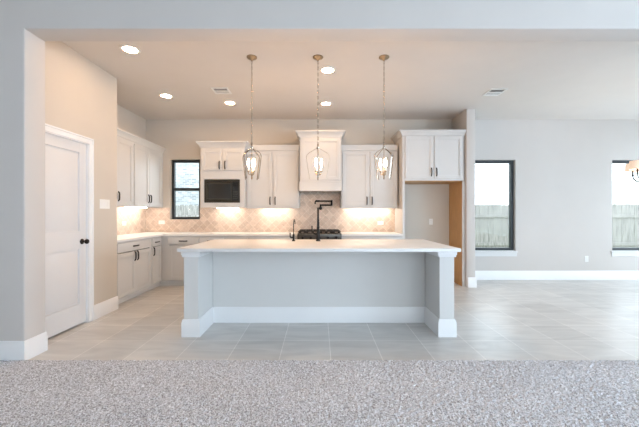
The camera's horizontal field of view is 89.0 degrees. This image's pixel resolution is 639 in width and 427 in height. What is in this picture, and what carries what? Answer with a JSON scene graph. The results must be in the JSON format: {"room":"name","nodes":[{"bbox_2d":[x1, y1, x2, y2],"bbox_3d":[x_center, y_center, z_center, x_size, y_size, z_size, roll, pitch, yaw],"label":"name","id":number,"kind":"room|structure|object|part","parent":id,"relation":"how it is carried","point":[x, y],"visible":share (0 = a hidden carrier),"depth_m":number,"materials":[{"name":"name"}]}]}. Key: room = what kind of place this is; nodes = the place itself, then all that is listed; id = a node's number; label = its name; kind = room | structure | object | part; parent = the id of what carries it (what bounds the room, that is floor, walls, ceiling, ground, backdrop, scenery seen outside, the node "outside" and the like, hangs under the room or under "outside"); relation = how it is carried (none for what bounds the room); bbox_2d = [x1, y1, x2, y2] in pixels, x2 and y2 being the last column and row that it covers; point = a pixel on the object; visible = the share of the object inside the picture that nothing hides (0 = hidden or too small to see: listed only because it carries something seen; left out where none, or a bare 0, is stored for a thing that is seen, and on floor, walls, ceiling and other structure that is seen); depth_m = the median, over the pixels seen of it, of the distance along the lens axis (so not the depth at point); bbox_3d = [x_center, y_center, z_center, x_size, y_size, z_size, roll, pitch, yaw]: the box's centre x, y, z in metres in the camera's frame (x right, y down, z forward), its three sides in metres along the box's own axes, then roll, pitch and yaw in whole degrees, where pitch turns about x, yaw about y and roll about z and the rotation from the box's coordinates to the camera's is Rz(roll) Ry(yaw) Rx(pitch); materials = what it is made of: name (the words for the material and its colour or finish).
{"room":"kitchen","nodes":[
{"label":"kitchen","id":0,"kind":"room"},
{"bbox_2d":[45,41,116,321],"bbox_3d":[-3.053,-0.270,3.735,0.635,3.120,1.330,0,0,0],"label":"wall","id":1,"kind":"structure","parent":0,"point":[80,95],"depth_m":3.98,"materials":[{"name":"beige paint"}]},
{"bbox_2d":[45,133,88,337],"bbox_3d":[-2.733,0.228,3.498,0.114,2.085,0.697,0,0,0],"label":"door","id":2,"kind":"structure","parent":1,"relation":"in","point":[66,241],"depth_m":3.53,"materials":[{"name":"white wood"}]},
{"bbox_3d":[-2.716,0.325,3.775,0.079,0.064,0.064,0,0,0],"label":"knob","id":3,"kind":"part","parent":2,"relation":"part of","materials":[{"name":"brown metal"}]},
{"bbox_2d":[45,123,93,322],"bbox_3d":[-2.780,0.197,3.500,0.130,2.186,0.850,0,0,0],"label":"door frame","id":4,"kind":"structure","parent":1,"relation":"attached to","point":[56,131],"depth_m":3.86,"materials":[{"name":"white wood"}]},
{"bbox_2d":[100,199,109,208],"bbox_3d":[-2.729,-0.120,4.145,0.010,0.118,0.190,0,0,0],"label":"light switch","id":5,"kind":"object","parent":1,"relation":"attached to","point":[104,204],"visible":1,"depth_m":4.13,"materials":[{"name":"white plastic"}]},
{"bbox_2d":[94,296,117,319],"bbox_3d":[-2.726,1.202,4.166,0.018,0.175,0.472,0,0,0],"label":"baseboard","id":6,"kind":"structure","parent":1,"relation":"attached to","point":[103,308],"depth_m":4.14,"materials":[{"name":"white wood"}]},
{"bbox_2d":[117,104,145,139],"bbox_3d":[-3.430,-0.270,4.700,0.120,3.120,3.260,0,0,0],"label":"wall","id":7,"kind":"structure","parent":0,"point":[128,121],"depth_m":5.81,"materials":[{"name":"beige paint"}]},
{"bbox_2d":[117,136,132,205],"bbox_3d":[-3.180,-0.656,4.857,0.378,1.107,0.908,0,0,0],"label":"upper cabinet","id":8,"kind":"object","parent":7,"relation":"attached to","point":[124,146],"visible":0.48,"depth_m":5.07,"materials":[{"name":"white wood"}]},
{"bbox_2d":[117,128,165,207],"bbox_3d":[-3.175,-0.686,5.366,0.389,1.167,1.926,0,0,0],"label":"upper cabinet","id":9,"kind":"object","parent":7,"relation":"attached to","point":[147,155],"visible":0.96,"depth_m":5.72,"materials":[{"name":"white wood"}]},
{"bbox_3d":[-3.030,-0.635,5.561,0.020,1.010,0.458,0,0,0],"label":"door","id":10,"kind":"part","parent":9,"relation":"part of","materials":[{"name":"white wood"}]},
{"bbox_3d":[-3.175,-1.222,5.366,0.389,0.095,1.926,0,0,0],"label":"crown moulding","id":11,"kind":"part","parent":9,"relation":"part of","materials":[{"name":"white wood"}]},
{"bbox_3d":[-3.030,-0.635,6.026,0.020,1.010,0.458,0,0,0],"label":"door","id":12,"kind":"part","parent":9,"relation":"part of","materials":[{"name":"white wood"}]},
{"bbox_2d":[0,359,638,426],"bbox_3d":[2.009,1.278,-0.882,10.583,0.034,7.436,0,0,0],"label":"floor","id":13,"kind":"structure","parent":0,"point":[33,393],"depth_m":2.32,"materials":[{"name":"grey carpet"}]},
{"bbox_2d":[0,0,638,340],"bbox_3d":[1.925,-0.585,2.958,11.050,3.750,0.225,0,0,0],"label":"wall","id":14,"kind":"structure","parent":0,"point":[25,25],"depth_m":2.85,"materials":[{"name":"paint"}]},
{"bbox_2d":[0,332,47,360],"bbox_3d":[-2.921,1.202,2.949,0.718,0.175,0.243,0,0,0],"label":"baseboard","id":15,"kind":"structure","parent":14,"relation":"attached to","point":[27,349],"depth_m":2.84,"materials":[{"name":"white wood"}]},
{"bbox_2d":[29,280,638,360],"bbox_3d":[1.850,1.320,4.658,10.900,0.060,3.644,0,0,0],"label":"floor","id":16,"kind":"structure","parent":0,"point":[512,320],"depth_m":3.46,"materials":[{"name":"tile"}]},
{"bbox_2d":[117,238,150,303],"bbox_3d":[-3.050,0.844,4.881,0.638,0.893,0.956,0,0,0],"label":"base cabinet","id":17,"kind":"object","parent":16,"relation":"on","point":[134,256],"visible":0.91,"depth_m":4.84,"materials":[{"name":"white wood"}]},
{"bbox_3d":[-2.770,0.869,4.677,0.020,0.613,0.448,0,0,0],"label":"door","id":18,"kind":"part","parent":17,"relation":"part of","materials":[{"name":"white wood"}]},
{"bbox_3d":[-2.770,0.484,4.901,0.020,0.132,0.895,0,0,0],"label":"drawer","id":19,"kind":"part","parent":17,"relation":"part of","materials":[{"name":"white wood"}]},
{"bbox_3d":[-2.770,0.869,5.128,0.020,0.613,0.441,0,0,0],"label":"door","id":20,"kind":"part","parent":17,"relation":"part of","materials":[{"name":"white wood"}]},
{"bbox_2d":[117,232,297,242],"bbox_3d":[-1.879,0.378,5.366,2.982,0.036,1.928,0,0,0],"label":"countertop","id":21,"kind":"structure","parent":17,"relation":"on","point":[143,235],"depth_m":5.71,"materials":[{"name":"white stone"}]},
{"bbox_2d":[146,236,161,291],"bbox_3d":[-3.050,0.844,5.585,0.638,0.893,0.450,0,0,0],"label":"base cabinet","id":22,"kind":"object","parent":16,"relation":"on","point":[156,242],"visible":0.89,"depth_m":5.55,"materials":[{"name":"white wood"}]},
{"bbox_3d":[-2.770,0.484,5.543,0.020,0.132,0.305,0,0,0],"label":"drawer","id":23,"kind":"part","parent":22,"relation":"part of","materials":[{"name":"white wood"}]},
{"bbox_3d":[-2.770,0.869,5.543,0.020,0.613,0.305,0,0,0],"label":"door","id":24,"kind":"part","parent":22,"relation":"part of","materials":[{"name":"white wood"}]},
{"bbox_2d":[160,236,198,285],"bbox_3d":[-2.481,0.844,6.010,0.737,0.893,0.638,0,0,0],"label":"base cabinet","id":25,"kind":"object","parent":16,"relation":"on","point":[172,260],"visible":0.57,"depth_m":5.73,"materials":[{"name":"white wood"}]},
{"bbox_3d":[-2.391,0.869,5.730,0.534,0.613,0.020,0,0,0],"label":"door","id":26,"kind":"part","parent":25,"relation":"part of","materials":[{"name":"white wood"}]},
{"bbox_3d":[-2.391,0.484,5.730,0.534,0.132,0.020,0,0,0],"label":"drawer","id":27,"kind":"part","parent":25,"relation":"part of","materials":[{"name":"white wood"}]},
{"bbox_2d":[199,236,247,242],"bbox_3d":[-1.681,0.844,6.010,0.861,0.893,0.638,0,0,0],"label":"base cabinet","id":28,"kind":"object","parent":16,"relation":"on","point":[201,238],"visible":0.09,"depth_m":5.72,"materials":[{"name":"white wood"}]},
{"bbox_3d":[-1.893,0.484,5.730,0.415,0.132,0.020,0,0,0],"label":"drawer","id":29,"kind":"part","parent":28,"relation":"part of","materials":[{"name":"white wood"}]},
{"bbox_3d":[-1.470,0.484,5.730,0.415,0.132,0.020,0,0,0],"label":"drawer","id":30,"kind":"part","parent":28,"relation":"part of","materials":[{"name":"white wood"}]},
{"bbox_2d":[248,236,296,238],"bbox_3d":[-0.821,0.844,6.010,0.857,0.893,0.638,0,0,0],"label":"base cabinet","id":31,"kind":"object","parent":16,"relation":"on","point":[249,237],"visible":0.09,"depth_m":5.72,"materials":[{"name":"white wood"}]},
{"bbox_3d":[-1.032,0.484,5.730,0.413,0.132,0.020,0,0,0],"label":"drawer","id":32,"kind":"part","parent":31,"relation":"part of","materials":[{"name":"white wood"}]},
{"bbox_3d":[-0.611,0.484,5.730,0.413,0.132,0.020,0,0,0],"label":"drawer","id":33,"kind":"part","parent":31,"relation":"part of","materials":[{"name":"white wood"}]},
{"bbox_2d":[181,252,456,336],"bbox_3d":[0.000,0.844,3.936,2.878,0.893,1.105,0,0,0],"label":"kitchen island","id":34,"kind":"object","parent":16,"relation":"on","point":[220,287],"visible":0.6,"depth_m":3.85,"materials":[{"name":"paint"}]},
{"bbox_2d":[177,239,460,251],"bbox_3d":[0.000,0.378,3.937,2.922,0.036,1.197,0,0,0],"label":"island countertop","id":35,"kind":"structure","parent":34,"relation":"on","point":[216,245],"depth_m":3.54,"materials":[{"name":"white stone"}]},
{"bbox_2d":[290,219,295,240],"bbox_3d":[-0.346,0.218,4.282,0.075,0.285,0.138,0,0,0],"label":"tap","id":36,"kind":"object","parent":35,"relation":"on","point":[293,237],"visible":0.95,"depth_m":4.23,"materials":[{"name":"black metal"}]},
{"bbox_2d":[311,207,319,240],"bbox_3d":[-0.040,0.139,4.330,0.118,0.442,0.252,0,0,0],"label":"kitchen faucet","id":37,"kind":"object","parent":35,"relation":"on","point":[317,234],"visible":0.99,"depth_m":4.22,"materials":[{"name":"black metal"}]},
{"bbox_3d":[-0.012,0.049,4.335,0.027,0.262,0.227,0,0,0],"label":"spout","id":38,"kind":"part","parent":37,"relation":"part of","materials":[{"name":"black metal"}]},
{"bbox_3d":[0.000,1.198,3.929,2.870,0.184,1.083,0,0,0],"label":"moulding","id":39,"kind":"part","parent":34,"relation":"part of","materials":[{"name":"white wood"}]},
{"bbox_2d":[297,229,341,238],"bbox_3d":[0.008,0.787,5.961,0.770,0.965,0.708,0,0,0],"label":"gas range","id":40,"kind":"object","parent":16,"relation":"on","point":[302,233],"visible":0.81,"depth_m":5.65,"materials":[{"name":"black metal"}]},
{"bbox_2d":[298,232,340,233],"bbox_3d":[0.008,0.356,6.003,0.770,0.016,0.625,0,0,0],"label":"cooktop","id":41,"kind":"object","parent":40,"relation":"in","point":[298,232],"depth_m":5.71,"materials":[{"name":"black metal"}]},
{"bbox_3d":[0.008,0.412,5.670,0.770,0.125,0.040,0,0,0],"label":"control panel","id":42,"kind":"part","parent":40,"relation":"part of","materials":[{"name":"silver metal"}]},
{"bbox_2d":[342,236,401,238],"bbox_3d":[0.938,0.844,6.010,1.070,0.893,0.638,0,0,0],"label":"base cabinet","id":43,"kind":"object","parent":16,"relation":"on","point":[343,237],"visible":0.03,"depth_m":5.72,"materials":[{"name":"white wood"}]},
{"bbox_3d":[0.674,0.484,5.730,0.520,0.132,0.020,0,0,0],"label":"drawer","id":44,"kind":"part","parent":43,"relation":"part of","materials":[{"name":"white wood"}]},
{"bbox_2d":[341,232,402,235],"bbox_3d":[0.936,0.378,6.019,1.072,0.036,0.622,0,0,0],"label":"countertop","id":45,"kind":"structure","parent":43,"relation":"on","point":[342,233],"depth_m":5.71,"materials":[{"name":"white stone"}]},
{"bbox_3d":[1.201,0.484,5.730,0.520,0.132,0.020,0,0,0],"label":"drawer","id":46,"kind":"part","parent":43,"relation":"part of","materials":[{"name":"white wood"}]},
{"bbox_2d":[391,130,465,286],"bbox_3d":[1.992,-0.087,6.002,1.165,2.755,0.655,0,0,0],"label":"refrigerator surround","id":47,"kind":"object","parent":16,"relation":"on","point":[424,156],"visible":0.99,"depth_m":5.73,"materials":[{"name":"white wood"}]},
{"bbox_3d":[1.495,-0.060,6.035,0.040,2.700,0.589,0,0,0],"label":"panel","id":48,"kind":"part","parent":47,"relation":"part of","materials":[{"name":"white wood"}]},
{"bbox_3d":[1.768,-0.990,5.730,0.496,0.750,0.020,0,0,0],"label":"door","id":49,"kind":"part","parent":47,"relation":"part of","materials":[{"name":"white wood"}]},
{"bbox_3d":[1.992,-1.420,6.002,1.165,0.090,0.655,0,0,0],"label":"crown moulding","id":50,"kind":"part","parent":47,"relation":"part of","materials":[{"name":"white wood"}]},
{"bbox_3d":[2.025,-0.576,6.045,1.019,0.012,0.569,0,0,0],"label":"panel","id":51,"kind":"part","parent":47,"relation":"part of","materials":[{"name":"brown wood"}]},
{"bbox_3d":[2.282,-0.990,5.730,0.500,0.750,0.020,0,0,0],"label":"door","id":52,"kind":"part","parent":47,"relation":"part of","materials":[{"name":"white wood"}]},
{"bbox_3d":[2.545,0.360,6.044,0.022,1.860,0.570,0,0,0],"label":"wood panel","id":53,"kind":"part","parent":47,"relation":"part of","materials":[{"name":"brown wood"}]},
{"bbox_3d":[2.554,-0.060,6.035,0.040,2.700,0.589,0,0,0],"label":"panel","id":54,"kind":"part","parent":47,"relation":"part of","materials":[{"name":"white wood"}]},
{"bbox_2d":[62,41,638,119],"bbox_3d":[1.905,-1.880,4.775,10.790,0.100,3.410,0,0,0],"label":"ceiling","id":55,"kind":"structure","parent":0,"point":[425,80],"depth_m":4.37,"materials":[{"name":"paint"}]},
{"bbox_2d":[119,44,140,53],"bbox_3d":[-2.100,-1.824,3.615,0.210,0.010,0.210,0,0,0],"label":"recessed light","id":56,"kind":"object","parent":55,"relation":"in","point":[131,49],"visible":1,"depth_m":3.61,"materials":[{"name":"white plastic"}]},
{"bbox_2d":[159,93,173,97],"bbox_3d":[-2.370,-1.824,5.040,0.210,0.010,0.210,0,0,0],"label":"recessed light","id":57,"kind":"object","parent":55,"relation":"in","point":[164,95],"visible":1,"depth_m":5.02,"materials":[{"name":"white plastic"}]},
{"bbox_2d":[210,87,231,93],"bbox_3d":[-1.450,-1.825,4.835,0.250,0.010,0.250,0,0,0],"label":"ceiling vent","id":58,"kind":"object","parent":55,"relation":"in","point":[217,90],"visible":1,"depth_m":4.82,"materials":[{"name":"white plastic"}]},
{"bbox_2d":[223,100,235,104],"bbox_3d":[-1.470,-1.824,5.360,0.210,0.010,0.210,0,0,0],"label":"recessed light","id":59,"kind":"object","parent":55,"relation":"in","point":[228,102],"visible":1,"depth_m":5.33,"materials":[{"name":"white plastic"}]},
{"bbox_2d":[242,54,261,179],"bbox_3d":[-0.785,-1.113,3.800,0.204,1.435,0.204,0,0,-17],"label":"pendant lantern","id":60,"kind":"object","parent":55,"relation":"hanging from","point":[252,58],"visible":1,"depth_m":3.79,"materials":[{"name":"gold metal"}]},
{"bbox_3d":[-0.785,-1.289,3.800,0.016,0.997,0.016,0,0,45],"label":"chain","id":61,"kind":"part","parent":60,"relation":"part of","materials":[{"name":"silver metal"}]},
{"bbox_2d":[306,55,329,179],"bbox_3d":[-0.012,-1.113,3.800,0.204,1.435,0.204,0,0,45],"label":"pendant lantern","id":62,"kind":"object","parent":55,"relation":"hanging from","point":[317,58],"visible":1,"depth_m":3.79,"materials":[{"name":"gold metal"}]},
{"bbox_3d":[-0.012,-1.289,3.800,0.016,0.997,0.016,0,0,45],"label":"chain","id":63,"kind":"part","parent":62,"relation":"part of","materials":[{"name":"silver metal"}]},
{"bbox_2d":[320,101,331,105],"bbox_3d":[0.116,-1.824,5.397,0.210,0.010,0.210,0,0,0],"label":"recessed light","id":64,"kind":"object","parent":55,"relation":"in","point":[324,103],"visible":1,"depth_m":5.38,"materials":[{"name":"white plastic"}]},
{"bbox_2d":[319,66,335,73],"bbox_3d":[0.110,-1.824,4.136,0.210,0.010,0.210,0,0,0],"label":"recessed light","id":65,"kind":"object","parent":55,"relation":"in","point":[326,69],"visible":1,"depth_m":4.11,"materials":[{"name":"white plastic"}]},
{"bbox_2d":[374,55,392,179],"bbox_3d":[0.760,-1.113,3.800,0.204,1.435,0.204,0,0,17],"label":"pendant lantern","id":66,"kind":"object","parent":55,"relation":"hanging from","point":[383,58],"visible":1,"depth_m":3.80,"materials":[{"name":"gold metal"}]},
{"bbox_3d":[0.760,-1.289,3.800,0.016,0.997,0.016,0,0,45],"label":"chain","id":67,"kind":"part","parent":66,"relation":"part of","materials":[{"name":"silver metal"}]},
{"bbox_2d":[482,89,507,95],"bbox_3d":[2.647,-1.825,4.895,0.255,0.010,0.280,0,0,0],"label":"ceiling vent","id":68,"kind":"object","parent":55,"relation":"in","point":[492,92],"visible":1,"depth_m":4.89,"materials":[{"name":"white plastic"}]},
{"bbox_2d":[625,160,638,181],"bbox_3d":[4.668,-1.127,4.500,0.694,1.405,0.720,0,0,0],"label":"dining chandelier","id":69,"kind":"object","parent":55,"relation":"hanging from","point":[633,166],"visible":1,"depth_m":4.51,"materials":[{"name":"brown metal"}]},
{"bbox_3d":[4.607,-0.672,4.771,0.178,0.115,0.178,0,0,0],"label":"lamp shade","id":70,"kind":"part","parent":69,"relation":"part of","materials":[{"name":"fabric"}]},
{"bbox_3d":[4.410,-0.672,4.500,0.178,0.115,0.178,0,0,0],"label":"lamp shade","id":71,"kind":"part","parent":69,"relation":"part of","materials":[{"name":"fabric"}]},
{"bbox_2d":[146,120,638,270],"bbox_3d":[1.905,-0.270,6.405,10.790,3.120,0.150,0,0,0],"label":"wall","id":72,"kind":"structure","parent":0,"point":[563,168],"depth_m":6.33,"materials":[{"name":"paint"}]},
{"bbox_2d":[172,160,199,218],"bbox_3d":[-2.609,-0.470,6.431,0.580,1.168,0.077,0,0,0],"label":"window","id":73,"kind":"structure","parent":72,"relation":"in","point":[174,189],"depth_m":6.41,"materials":[{"name":"black metal"}]},
{"bbox_3d":[-2.609,-0.475,6.431,0.482,0.056,0.077,0,0,0],"label":"meeting rail","id":74,"kind":"part","parent":73,"relation":"part of","materials":[{"name":"black metal"}]},
{"bbox_2d":[195,141,249,207],"bbox_3d":[-1.736,-0.697,6.056,0.925,1.197,0.547,0,0,0],"label":"upper cabinet","id":75,"kind":"object","parent":72,"relation":"attached to","point":[220,160],"visible":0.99,"depth_m":5.84,"materials":[{"name":"white wood"}]},
{"bbox_3d":[-1.931,-0.965,5.840,0.350,0.380,0.020,0,0,0],"label":"door","id":76,"kind":"part","parent":75,"relation":"part of","materials":[{"name":"white wood"}]},
{"bbox_2d":[204,180,239,202],"bbox_3d":[-1.745,-0.404,6.032,0.642,0.416,0.436,0,0,0],"label":"microwave","id":77,"kind":"object","parent":75,"relation":"in","point":[215,191],"visible":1,"depth_m":5.85,"materials":[{"name":"black metal"}]},
{"bbox_3d":[-1.802,-0.403,5.864,0.469,0.337,0.029,0,0,0],"label":"door","id":78,"kind":"part","parent":77,"relation":"part of","materials":[{"name":"black glass"}]},
{"bbox_3d":[-1.510,-0.403,5.864,0.111,0.337,0.029,0,0,0],"label":"control panel","id":79,"kind":"part","parent":77,"relation":"part of","materials":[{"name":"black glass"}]},
{"bbox_3d":[-1.736,-1.240,6.056,0.925,0.110,0.547,0,0,0],"label":"crown moulding","id":80,"kind":"part","parent":75,"relation":"part of","materials":[{"name":"white wood"}]},
{"bbox_3d":[-1.542,-0.965,5.840,0.350,0.380,0.020,0,0,0],"label":"door","id":81,"kind":"part","parent":75,"relation":"part of","materials":[{"name":"white wood"}]},
{"bbox_2d":[117,191,394,234],"bbox_3d":[-0.948,-0.105,5.366,4.844,0.928,1.926,0,0,0],"label":"backsplash","id":82,"kind":"structure","parent":72,"relation":"attached to","point":[138,220],"depth_m":6.32,"materials":[{"name":"tile"}]},
{"bbox_2d":[314,200,332,209],"bbox_3d":[0.088,-0.166,6.266,0.349,0.191,0.106,0,0,0],"label":"pot filler","id":83,"kind":"object","parent":82,"relation":"attached to","point":[331,201],"visible":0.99,"depth_m":6.26,"materials":[{"name":"black metal"}]},
{"bbox_3d":[0.138,-0.173,6.269,0.249,0.167,0.036,0,0,0],"label":"arm","id":84,"kind":"part","parent":83,"relation":"part of"},
{"bbox_2d":[246,145,299,207],"bbox_3d":[-0.853,-0.680,6.140,0.974,1.170,0.378,0,0,0],"label":"upper cabinet","id":85,"kind":"object","parent":72,"relation":"attached to","point":[277,185],"visible":0.95,"depth_m":5.99,"materials":[{"name":"white wood"}]},
{"bbox_3d":[-1.094,-0.636,5.990,0.449,1.002,0.020,0,0,0],"label":"door","id":86,"kind":"part","parent":85,"relation":"part of","materials":[{"name":"white wood"}]},
{"bbox_2d":[246,207,298,207],"bbox_3d":[-0.853,-0.105,6.006,0.974,0.020,0.020,0,0,0],"label":"light","id":87,"kind":"object","parent":85,"relation":"attached to","point":[246,207],"depth_m":6.00,"materials":[{"name":"white"}]},
{"bbox_3d":[-0.613,-0.636,5.990,0.449,1.002,0.020,0,0,0],"label":"door","id":88,"kind":"part","parent":85,"relation":"part of","materials":[{"name":"white wood"}]},
{"bbox_2d":[295,130,345,192],"bbox_3d":[0.026,-0.935,6.024,0.883,1.070,0.588,0,0,0],"label":"range hood","id":89,"kind":"object","parent":72,"relation":"attached to","point":[329,141],"visible":1,"depth_m":5.79,"materials":[{"name":"white wood"}]},
{"bbox_3d":[0.026,-0.970,5.790,0.683,0.740,0.020,0,0,0],"label":"panel","id":90,"kind":"part","parent":89,"relation":"part of","materials":[{"name":"white wood"}]},
{"bbox_3d":[0.026,-1.414,6.024,0.883,0.112,0.588,0,0,0],"label":"crown moulding","id":91,"kind":"part","parent":89,"relation":"part of","materials":[{"name":"white wood"}]},
{"bbox_2d":[340,145,397,207],"bbox_3d":[0.930,-0.680,6.140,1.044,1.170,0.378,0,0,0],"label":"upper cabinet","id":92,"kind":"object","parent":72,"relation":"attached to","point":[361,188],"visible":0.98,"depth_m":5.99,"materials":[{"name":"white wood"}]},
{"bbox_3d":[0.672,-0.636,5.990,0.484,1.002,0.020,0,0,0],"label":"door","id":93,"kind":"part","parent":92,"relation":"part of","materials":[{"name":"white wood"}]},
{"bbox_2d":[341,207,397,207],"bbox_3d":[0.930,-0.105,6.006,1.044,0.020,0.020,0,0,0],"label":"light","id":94,"kind":"object","parent":92,"relation":"attached to","point":[341,207],"depth_m":6.00,"materials":[{"name":"white"}]},
{"bbox_3d":[1.188,-0.636,5.990,0.484,1.002,0.020,0,0,0],"label":"door","id":95,"kind":"part","parent":92,"relation":"part of","materials":[{"name":"white wood"}]},
{"bbox_2d":[475,160,517,255],"bbox_3d":[3.380,-0.104,6.385,0.960,1.879,0.170,0,0,0],"label":"window","id":96,"kind":"structure","parent":72,"relation":"in","point":[479,251],"depth_m":6.39,"materials":[{"name":"black metal"}]},
{"bbox_3d":[3.380,0.779,6.345,0.960,0.111,0.090,0,0,0],"label":"sill","id":97,"kind":"part","parent":96,"relation":"part of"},
{"bbox_2d":[475,271,638,279],"bbox_3d":[5.025,1.202,6.321,4.550,0.175,0.018,0,0,0],"label":"baseboard","id":98,"kind":"structure","parent":72,"relation":"attached to","point":[480,275],"depth_m":6.31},
{"bbox_2d":[611,160,638,255],"bbox_3d":[6.160,-0.104,6.385,0.960,1.879,0.170,0,0,0],"label":"window","id":99,"kind":"structure","parent":72,"relation":"in","point":[616,251],"depth_m":6.36,"materials":[{"name":"black metal"}]},
{"bbox_3d":[6.160,0.779,6.345,0.960,0.111,0.090,0,0,0],"label":"sill","id":100,"kind":"part","parent":99,"relation":"part of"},
{"bbox_2d":[452,109,474,286],"bbox_3d":[2.656,-0.270,6.005,0.152,3.120,0.650,0,0,0],"label":"wall","id":101,"kind":"structure","parent":0,"point":[465,120],"depth_m":5.68,"materials":[{"name":"paint"}]},
{"bbox_2d":[468,277,476,287],"bbox_3d":[2.675,1.202,5.986,0.150,0.175,0.648,0,0,0],"label":"baseboard","id":102,"kind":"structure","parent":101,"relation":"attached to","point":[472,281],"depth_m":5.66,"materials":[{"name":"white wood"}]},
{"label":"outside","id":103,"kind":"structure","parent":0,"visible":0},
{"bbox_3d":[0.000,1.615,33.245,80.000,0.150,53.510,0,0,0],"label":"ground","id":104,"kind":"structure","parent":103,"visible":0},
{"bbox_2d":[176,163,198,205],"bbox_3d":[-8.100,-2.385,19.250,10.600,7.850,10.300,0,0,0],"label":"house","id":105,"kind":"structure","parent":104,"relation":"on","point":[187,174],"depth_m":14.50,"materials":[{"name":"brick"}]},
{"bbox_2d":[176,205,198,216],"bbox_3d":[-3.283,0.627,10.534,10.434,1.826,0.152,0,0,0],"label":"wooden fence","id":106,"kind":"object","parent":104,"relation":"on","point":[181,211],"visible":0.06,"depth_m":10.50,"materials":[{"name":"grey wood"}]},
{"bbox_3d":[-3.300,0.090,10.477,10.400,0.090,0.038,0,0,0],"label":"rail","id":107,"kind":"part","parent":106,"relation":"part of","materials":[{"name":"grey wood"}]},
{"bbox_2d":[475,204,638,246],"bbox_3d":[7.839,0.617,10.534,11.578,1.846,0.152,0,0,0],"label":"wooden fence","id":108,"kind":"object","parent":104,"relation":"on","point":[491,221],"visible":0.16,"depth_m":10.50,"materials":[{"name":"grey wood"}]},
{"bbox_3d":[7.775,0.090,10.477,11.450,0.090,0.038,0,0,0],"label":"rail","id":109,"kind":"part","parent":108,"relation":"part of","materials":[{"name":"grey wood"}]},
{"bbox_3d":[7.775,0.990,10.477,11.450,0.090,0.038,0,0,0],"label":"rail","id":110,"kind":"part","parent":108,"relation":"part of","materials":[{"name":"grey wood"}]},
{"bbox_2d":[612,178,638,204],"bbox_3d":[19.000,-0.285,21.500,8.800,3.650,9.800,0,0,0],"label":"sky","id":111,"kind":"structure","parent":104,"relation":"on","point":[626,191],"depth_m":17.71,"materials":[{"name":"brick"}]}
]}

